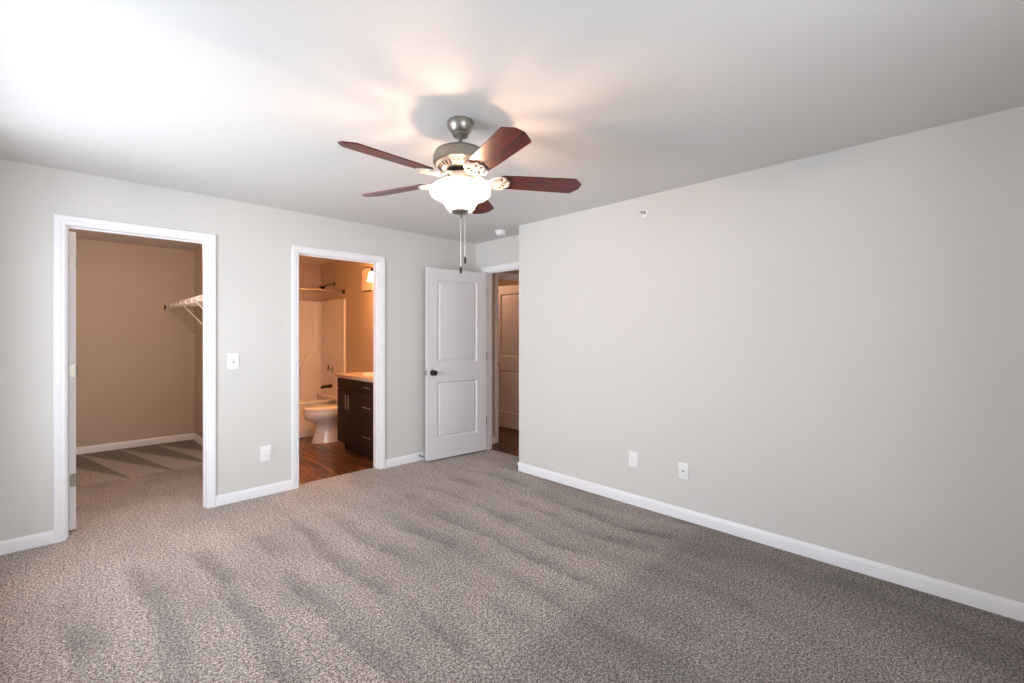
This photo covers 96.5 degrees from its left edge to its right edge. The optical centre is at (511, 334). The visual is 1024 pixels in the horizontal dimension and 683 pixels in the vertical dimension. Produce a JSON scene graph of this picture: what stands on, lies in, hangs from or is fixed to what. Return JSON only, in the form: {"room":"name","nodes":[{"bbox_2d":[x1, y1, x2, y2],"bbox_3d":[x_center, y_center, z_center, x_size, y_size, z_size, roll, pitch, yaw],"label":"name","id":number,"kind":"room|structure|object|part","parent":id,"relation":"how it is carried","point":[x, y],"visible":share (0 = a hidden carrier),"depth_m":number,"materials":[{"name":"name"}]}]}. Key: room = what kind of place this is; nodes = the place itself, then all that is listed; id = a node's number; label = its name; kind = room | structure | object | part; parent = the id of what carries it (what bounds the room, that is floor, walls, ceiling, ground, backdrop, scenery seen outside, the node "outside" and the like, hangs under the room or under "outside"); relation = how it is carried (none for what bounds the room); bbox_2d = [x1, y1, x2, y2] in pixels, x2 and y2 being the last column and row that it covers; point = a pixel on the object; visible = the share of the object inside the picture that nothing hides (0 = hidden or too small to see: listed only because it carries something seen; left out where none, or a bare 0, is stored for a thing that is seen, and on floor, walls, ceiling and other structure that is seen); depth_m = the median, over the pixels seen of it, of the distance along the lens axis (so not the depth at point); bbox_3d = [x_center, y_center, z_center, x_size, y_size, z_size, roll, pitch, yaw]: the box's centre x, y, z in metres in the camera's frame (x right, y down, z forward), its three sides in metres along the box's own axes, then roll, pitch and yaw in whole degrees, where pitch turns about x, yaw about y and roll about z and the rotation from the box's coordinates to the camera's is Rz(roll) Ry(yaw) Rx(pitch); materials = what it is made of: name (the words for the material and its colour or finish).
{"room":"empty bedroom","nodes":[
{"label":"empty bedroom","id":0,"kind":"room"},
{"bbox_2d":[76,238,193,446],"bbox_3d":[-3.917,0.137,4.247,2.070,2.440,2.890,0,0,-45],"label":"wall","id":1,"kind":"structure","parent":0,"point":[135,360],"depth_m":5.50,"materials":[{"name":"beige paint"}]},
{"bbox_2d":[76,433,202,454],"bbox_3d":[-3.846,1.315,4.247,1.970,0.083,2.790,0,0,-45],"label":"baseboard","id":2,"kind":"structure","parent":1,"relation":"attached to","point":[189,436],"depth_m":5.52,"materials":[{"name":"white paint"}]},
{"bbox_2d":[164,295,202,337],"bbox_3d":[-3.299,-0.159,4.869,0.317,0.422,2.669,0,0,-45],"label":"wire shelf","id":3,"kind":"object","parent":1,"relation":"attached to","point":[196,301],"visible":0.52,"depth_m":5.17,"materials":[{"name":"white metal"}]},
{"bbox_3d":[-3.297,-0.337,4.868,0.302,0.055,2.666,0,0,-45],"label":"shelf rail","id":4,"kind":"part","parent":3,"relation":"part of","materials":[{"name":"white metal"}]},
{"bbox_2d":[194,246,202,438],"bbox_3d":[-3.140,0.137,5.012,0.110,2.440,2.890,0,0,-45],"label":"wall","id":5,"kind":"structure","parent":0,"point":[198,254],"depth_m":5.75,"materials":[{"name":"beige paint"}]},
{"bbox_2d":[0,158,474,540],"bbox_3d":[-2.040,0.137,3.986,4.380,2.440,0.116,0,0,-45],"label":"wall","id":6,"kind":"structure","parent":0,"point":[254,242],"depth_m":3.65,"materials":[{"name":"beige paint"}]},
{"bbox_2d":[54,214,215,542],"bbox_3d":[-2.704,0.287,3.333,0.902,2.140,0.150,0,0,-45],"label":"door frame","id":7,"kind":"structure","parent":6,"relation":"attached to","point":[62,223],"depth_m":3.06,"materials":[{"name":"white paint"}]},
{"bbox_2d":[68,231,77,530],"bbox_3d":[-3.305,0.319,3.384,0.780,2.045,0.169,0,0,40],"label":"door","id":8,"kind":"structure","parent":7,"relation":"in","point":[72,258],"depth_m":3.14,"materials":[{"name":"white paint"}]},
{"bbox_2d":[0,451,424,555],"bbox_3d":[-1.877,1.315,4.055,4.050,0.083,0.014,0,0,-45],"label":"baseboard","id":9,"kind":"structure","parent":6,"relation":"attached to","point":[44,538],"depth_m":3.68,"materials":[{"name":"white paint"}]},
{"bbox_2d":[228,353,238,368],"bbox_3d":[-2.247,0.217,3.689,0.082,0.128,0.018,0,0,-45],"label":"light switch","id":10,"kind":"object","parent":6,"relation":"attached to","point":[233,358],"visible":1,"depth_m":3.69,"materials":[{"name":"white plastic"}]},
{"bbox_2d":[260,445,270,461],"bbox_3d":[-2.078,1.007,3.861,0.084,0.130,0.009,0,0,-45],"label":"electrical outlet","id":11,"kind":"object","parent":6,"relation":"attached to","point":[265,451],"visible":1,"depth_m":3.85,"materials":[{"name":"white plastic"}]},
{"bbox_2d":[292,245,384,488],"bbox_3d":[-1.654,0.287,4.365,0.893,2.140,0.150,0,0,-45],"label":"door frame","id":12,"kind":"structure","parent":6,"relation":"attached to","point":[378,262],"depth_m":4.53,"materials":[{"name":"white paint"}]},
{"bbox_2d":[299,260,372,372],"bbox_3d":[-2.519,0.137,5.622,1.630,2.440,2.890,0,0,-45],"label":"wall","id":13,"kind":"structure","parent":0,"point":[346,275],"depth_m":6.37,"materials":[{"name":"beige paint"}]},
{"bbox_2d":[299,288,344,293],"bbox_3d":[-2.927,-0.608,5.957,1.520,0.068,0.067,0,0,-45],"label":"curtain rod","id":14,"kind":"object","parent":13,"relation":"attached to","point":[343,290],"visible":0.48,"depth_m":6.28,"materials":[{"name":"silver metal"}]},
{"bbox_3d":[-2.927,-0.608,5.957,1.480,0.025,0.024,0,0,-45],"label":"rod","id":15,"kind":"part","parent":14,"relation":"part of","materials":[{"name":"silver metal"}]},
{"bbox_2d":[319,282,334,288],"bbox_3d":[-2.687,-0.700,6.642,0.219,0.146,0.080,0,0,-45],"label":"shower head","id":16,"kind":"object","parent":13,"relation":"attached to","point":[320,287],"visible":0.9,"depth_m":6.62},
{"bbox_2d":[361,267,372,291],"bbox_3d":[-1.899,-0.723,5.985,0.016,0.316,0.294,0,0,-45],"label":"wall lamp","id":17,"kind":"object","parent":13,"relation":"attached to","point":[365,286],"visible":0.94,"depth_m":6.00,"materials":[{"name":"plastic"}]},
{"bbox_2d":[367,268,372,281],"bbox_3d":[-1.484,-0.750,5.426,0.208,0.205,0.716,0,0,-45],"label":"vanity light","id":18,"kind":"object","parent":13,"relation":"attached to","point":[370,278],"visible":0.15,"depth_m":5.57,"materials":[{"name":"white glass"}]},
{"bbox_2d":[475,235,518,272],"bbox_3d":[-0.086,0.137,5.197,0.105,2.440,1.127,0,0,-45],"label":"wall","id":19,"kind":"structure","parent":0,"point":[505,250],"depth_m":5.20,"materials":[{"name":"beige paint"}]},
{"bbox_2d":[425,267,486,460],"bbox_3d":[-0.612,0.314,5.079,0.786,2.050,0.169,0,0,-39],"label":"door","id":20,"kind":"structure","parent":19,"relation":"in","point":[455,302],"depth_m":5.05,"materials":[{"name":"white paint"}]},
{"bbox_3d":[-0.823,0.409,4.842,0.064,0.064,0.067,0,0,-39],"label":"knob","id":21,"kind":"part","parent":20,"relation":"part of","materials":[{"name":"brown metal"}]},
{"bbox_2d":[481,262,518,449],"bbox_3d":[-0.007,0.287,5.117,0.139,2.140,0.892,0,0,-45],"label":"door frame","id":22,"kind":"structure","parent":19,"relation":"attached to","point":[489,271],"depth_m":5.38,"materials":[{"name":"white paint"}]},
{"bbox_3d":[-0.051,0.287,5.074,0.017,2.140,0.892,0,0,-45],"label":"casing","id":23,"kind":"part","parent":22,"relation":"part of","materials":[{"name":"white paint"}]},
{"bbox_2d":[492,270,518,436],"bbox_3d":[1.041,0.137,4.971,1.185,2.440,3.030,0,0,-45],"label":"wall","id":24,"kind":"structure","parent":0,"point":[514,271],"depth_m":5.68,"materials":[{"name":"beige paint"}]},
{"bbox_2d":[495,272,518,442],"bbox_3d":[0.044,0.287,6.035,0.835,2.140,0.150,0,0,-45],"label":"door frame","id":25,"kind":"structure","parent":24,"relation":"attached to","point":[508,276],"depth_m":5.71,"materials":[{"name":"white paint"}]},
{"bbox_2d":[499,285,518,429],"bbox_3d":[-0.011,0.323,6.547,0.169,2.045,0.680,0,0,-45],"label":"door","id":26,"kind":"structure","parent":24,"relation":"in","point":[508,295],"depth_m":6.55,"materials":[{"name":"white paint"}]},
{"bbox_2d":[499,279,518,286],"bbox_3d":[-0.959,0.137,7.087,2.630,2.440,2.990,0,0,-45],"label":"wall","id":27,"kind":"structure","parent":0,"point":[502,282],"depth_m":7.92,"materials":[{"name":"beige paint"}]},
{"bbox_2d":[0,0,1023,263],"bbox_3d":[-0.545,-1.133,4.071,6.470,0.100,8.070,0,0,-45],"label":"ceiling","id":28,"kind":"structure","parent":0,"point":[247,101],"depth_m":2.04,"materials":[{"name":"paint"}]},
{"bbox_2d":[337,116,580,273],"bbox_3d":[-0.300,-0.695,2.288,1.185,0.776,1.243,0,0,-45],"label":"ceiling fan","id":29,"kind":"object","parent":28,"relation":"hanging from","point":[461,194],"visible":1,"depth_m":2.23,"materials":[{"name":"brown wood"}]},
{"bbox_3d":[-0.553,-0.787,2.024,0.140,0.006,0.429,16,11,43],"label":"fan blade","id":30,"kind":"part","parent":29,"relation":"part of","materials":[{"name":"brown wood"}]},
{"bbox_3d":[-0.640,-0.787,2.510,0.429,0.006,0.140,0,12,26],"label":"fan blade","id":31,"kind":"part","parent":29,"relation":"part of","materials":[{"name":"brown wood"}]},
{"bbox_3d":[-0.261,-0.470,2.323,0.003,0.254,0.003,0,0,-45],"label":"pull chain","id":32,"kind":"part","parent":29,"relation":"part of","materials":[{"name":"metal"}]},
{"bbox_3d":[-0.263,-0.698,2.327,0.308,0.142,0.308,0,0,-45],"label":"lamp shade","id":33,"kind":"part","parent":29,"relation":"part of","materials":[{"name":"white glass"}]},
{"bbox_3d":[-0.205,-0.787,2.742,0.140,0.006,0.429,-12,-2,8],"label":"fan blade","id":34,"kind":"part","parent":29,"relation":"part of","materials":[{"name":"brown wood"}]},
{"bbox_3d":[-0.065,-0.787,1.956,0.140,0.006,0.429,14,-6,-27],"label":"fan blade","id":35,"kind":"part","parent":29,"relation":"part of","materials":[{"name":"brown wood"}]},
{"bbox_3d":[0.150,-0.787,2.400,0.429,0.006,0.140,0,-12,-10],"label":"fan blade","id":36,"kind":"part","parent":29,"relation":"part of","materials":[{"name":"brown wood"}]},
{"bbox_2d":[494,230,507,235],"bbox_3d":[-0.115,-1.060,4.788,0.140,0.046,0.140,0,0,-45],"label":"smoke detector","id":37,"kind":"object","parent":28,"relation":"attached to","point":[498,232],"visible":1,"depth_m":4.75,"materials":[{"name":"white plastic"}]},
{"bbox_2d":[0,426,1023,682],"bbox_3d":[-0.539,1.387,4.007,6.350,0.060,7.970,0,0,-45],"label":"floor","id":38,"kind":"structure","parent":0,"point":[473,567],"depth_m":2.38,"materials":[{"name":"carpet"}]},
{"bbox_2d":[303,377,338,443],"bbox_3d":[-2.328,0.970,5.915,0.714,0.790,0.470,0,0,-45],"label":"toilet","id":39,"kind":"object","parent":38,"relation":"on","point":[325,417],"visible":0.44,"depth_m":5.75,"materials":[{"name":"white ceramic"}]},
{"bbox_3d":[-2.387,0.955,5.857,0.550,0.020,0.380,0,0,-45],"label":"seat","id":40,"kind":"part","parent":39,"relation":"part of","materials":[{"name":"white ceramic"}]},
{"bbox_3d":[-2.361,1.164,5.883,0.617,0.402,0.370,0,0,-45],"label":"bowl","id":41,"kind":"part","parent":39,"relation":"part of","materials":[{"name":"white ceramic"}]},
{"bbox_3d":[-2.383,0.934,5.861,0.540,0.020,0.372,0,0,-45],"label":"lid","id":42,"kind":"part","parent":39,"relation":"part of","materials":[{"name":"white ceramic"}]},
{"bbox_3d":[-2.181,0.838,6.060,0.288,0.455,0.450,0,0,-45],"label":"tank","id":43,"kind":"part","parent":39,"relation":"part of","materials":[{"name":"white ceramic"}]},
{"bbox_2d":[299,299,345,437],"bbox_3d":[-3.192,0.431,6.227,1.520,1.868,0.885,0,0,-45],"label":"bathtub","id":44,"kind":"object","parent":38,"relation":"on","point":[322,325],"visible":0.32,"depth_m":6.84,"materials":[{"name":"white plastic"}]},
{"bbox_2d":[320,384,331,388],"bbox_3d":[-2.725,0.759,6.688,0.163,0.074,0.064,0,0,-45],"label":"tub spout","id":45,"kind":"object","parent":44,"relation":"attached to","point":[330,385],"visible":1,"depth_m":6.68,"materials":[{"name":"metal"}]},
{"bbox_2d":[327,364,333,375],"bbox_3d":[-2.689,0.526,6.724,0.062,0.171,0.170,0,0,-45],"label":"tub valve","id":46,"kind":"object","parent":44,"relation":"attached to","point":[330,370],"visible":1,"depth_m":6.71,"materials":[{"name":"silver metal"}]},
{"bbox_2d":[335,371,372,459],"bbox_3d":[-1.563,0.839,5.254,0.560,1.052,0.985,0,0,-45],"label":"bathroom vanity","id":47,"kind":"object","parent":38,"relation":"on","point":[355,390],"visible":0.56,"depth_m":5.09,"materials":[{"name":"brown wood"}]},
{"bbox_3d":[-1.953,0.947,5.316,0.020,0.623,0.316,0,0,-45],"label":"cabinet door","id":48,"kind":"part","parent":47,"relation":"part of","materials":[{"name":"brown wood"}]},
{"bbox_2d":[335,371,372,382],"bbox_3d":[-1.558,0.440,5.260,0.544,0.130,0.985,0,0,-45],"label":"countertop","id":49,"kind":"structure","parent":47,"relation":"on","point":[355,375],"depth_m":5.17,"materials":[{"name":"stone"}]},
{"bbox_2d":[361,373,372,375],"bbox_3d":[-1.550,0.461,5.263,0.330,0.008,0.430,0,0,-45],"label":"sink","id":50,"kind":"object","parent":49,"relation":"in","point":[365,374],"depth_m":5.27,"materials":[{"name":"white ceramic"}]},
{"bbox_3d":[-1.732,0.947,5.092,0.020,0.623,0.306,0,0,-45],"label":"cabinet door","id":51,"kind":"part","parent":47,"relation":"part of","materials":[{"name":"brown wood"}]},
{"bbox_3d":[-1.511,1.097,4.867,0.020,0.323,0.316,0,0,-45],"label":"drawer","id":52,"kind":"part","parent":47,"relation":"part of","materials":[{"name":"brown wood"}]},
{"bbox_3d":[-1.511,0.781,4.867,0.020,0.293,0.316,0,0,-45],"label":"drawer","id":53,"kind":"part","parent":47,"relation":"part of","materials":[{"name":"brown wood"}]},
{"bbox_3d":[-1.511,0.569,4.867,0.020,0.119,0.316,0,0,-45],"label":"drawer","id":54,"kind":"part","parent":47,"relation":"part of","materials":[{"name":"brown wood"}]},
{"bbox_2d":[519,106,1023,602],"bbox_3d":[1.541,0.137,3.341,0.388,2.440,3.803,0,0,-45],"label":"wall","id":55,"kind":"structure","parent":0,"point":[830,345],"depth_m":2.77,"materials":[{"name":"beige paint"}]},
{"bbox_2d":[629,451,637,467],"bbox_3d":[0.966,0.995,3.642,0.009,0.122,0.078,0,0,-45],"label":"electrical outlet","id":56,"kind":"object","parent":55,"relation":"attached to","point":[633,456],"visible":1,"depth_m":3.64,"materials":[{"name":"white plastic"}]},
{"bbox_2d":[640,210,647,216],"bbox_3d":[1.019,-0.946,3.559,0.050,0.060,0.060,0,0,-45],"label":"sprinkler","id":57,"kind":"object","parent":55,"relation":"attached to","point":[644,213],"visible":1,"depth_m":3.56,"materials":[{"name":"white plastic"}]},
{"bbox_2d":[678,462,688,479],"bbox_3d":[1.253,1.000,3.346,0.015,0.118,0.076,0,0,-45],"label":"outlet","id":58,"kind":"object","parent":55,"relation":"attached to","point":[683,468],"visible":1,"depth_m":3.35,"materials":[{"name":"white plastic"}]},
{"bbox_2d":[517,462,1023,621],"bbox_3d":[1.494,1.315,3.304,0.297,0.083,3.817,0,0,-45],"label":"baseboard","id":59,"kind":"structure","parent":55,"relation":"attached to","point":[995,604],"depth_m":2.76,"materials":[{"name":"white paint"}]}
]}

